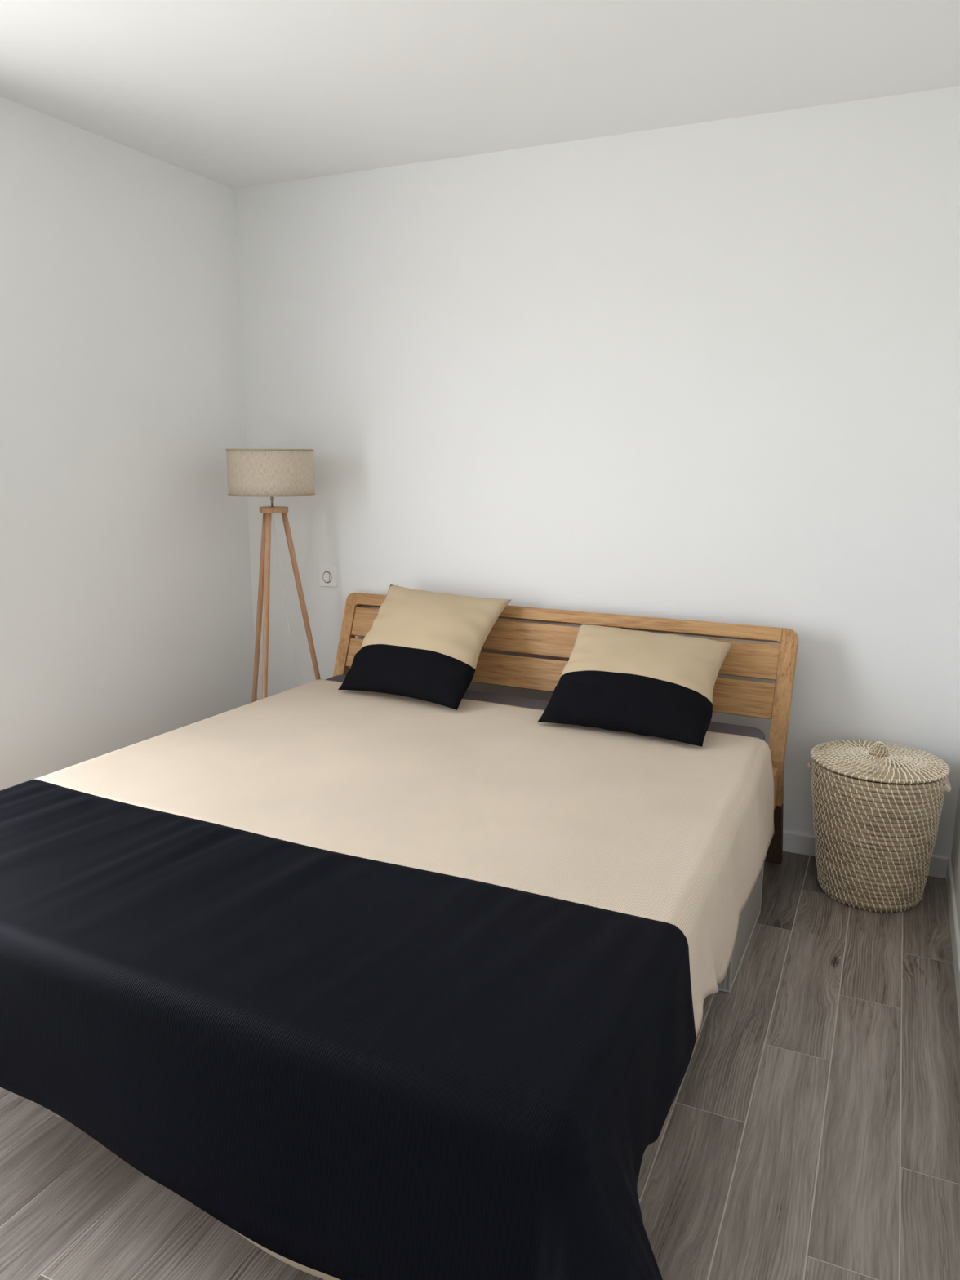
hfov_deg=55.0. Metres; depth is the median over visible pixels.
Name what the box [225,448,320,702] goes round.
floor lamp
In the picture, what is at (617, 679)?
cushion
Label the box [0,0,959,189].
ceiling
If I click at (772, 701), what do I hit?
headboard
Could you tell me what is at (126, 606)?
wall
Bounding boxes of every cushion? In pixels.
[337,584,511,710]
[537,623,733,746]
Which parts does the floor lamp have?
leg, leg, lamp shade, stem, cord, leg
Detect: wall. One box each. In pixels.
[0,96,257,790]
[233,85,959,857]
[951,778,959,937]
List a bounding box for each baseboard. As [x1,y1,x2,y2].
[782,831,951,878]
[945,858,959,1029]
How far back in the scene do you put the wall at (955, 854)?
2.92 m
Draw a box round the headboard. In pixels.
[333,592,798,864]
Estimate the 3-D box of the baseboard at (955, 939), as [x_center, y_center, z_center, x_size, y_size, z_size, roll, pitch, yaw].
[0.751,1.134,1.316,0.010,0.074,4.040,5,12,24]
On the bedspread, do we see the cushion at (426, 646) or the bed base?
the cushion at (426, 646)
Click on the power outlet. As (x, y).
(327, 575)
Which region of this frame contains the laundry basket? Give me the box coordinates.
[807,739,951,913]
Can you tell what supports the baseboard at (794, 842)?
attached to the wall at (708, 371)
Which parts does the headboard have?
headboard post, rail, leg, rail, headboard post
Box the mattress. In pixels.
[324,674,764,740]
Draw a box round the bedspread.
[0,679,774,1279]
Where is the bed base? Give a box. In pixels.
[716,862,764,992]
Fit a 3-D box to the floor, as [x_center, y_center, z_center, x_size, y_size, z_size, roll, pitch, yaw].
[-0.553,1.108,1.920,2.880,0.120,4.051,5,12,24]
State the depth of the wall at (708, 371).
3.25 m
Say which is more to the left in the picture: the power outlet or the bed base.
the power outlet
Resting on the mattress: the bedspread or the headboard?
the bedspread
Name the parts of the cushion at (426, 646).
black panel, beige panel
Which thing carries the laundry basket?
on the floor
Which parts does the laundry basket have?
handle, knob, lid, handle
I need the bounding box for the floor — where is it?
[0,851,959,1279]
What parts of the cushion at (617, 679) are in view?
black panel, beige panel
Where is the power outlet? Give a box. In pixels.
[319,567,337,586]

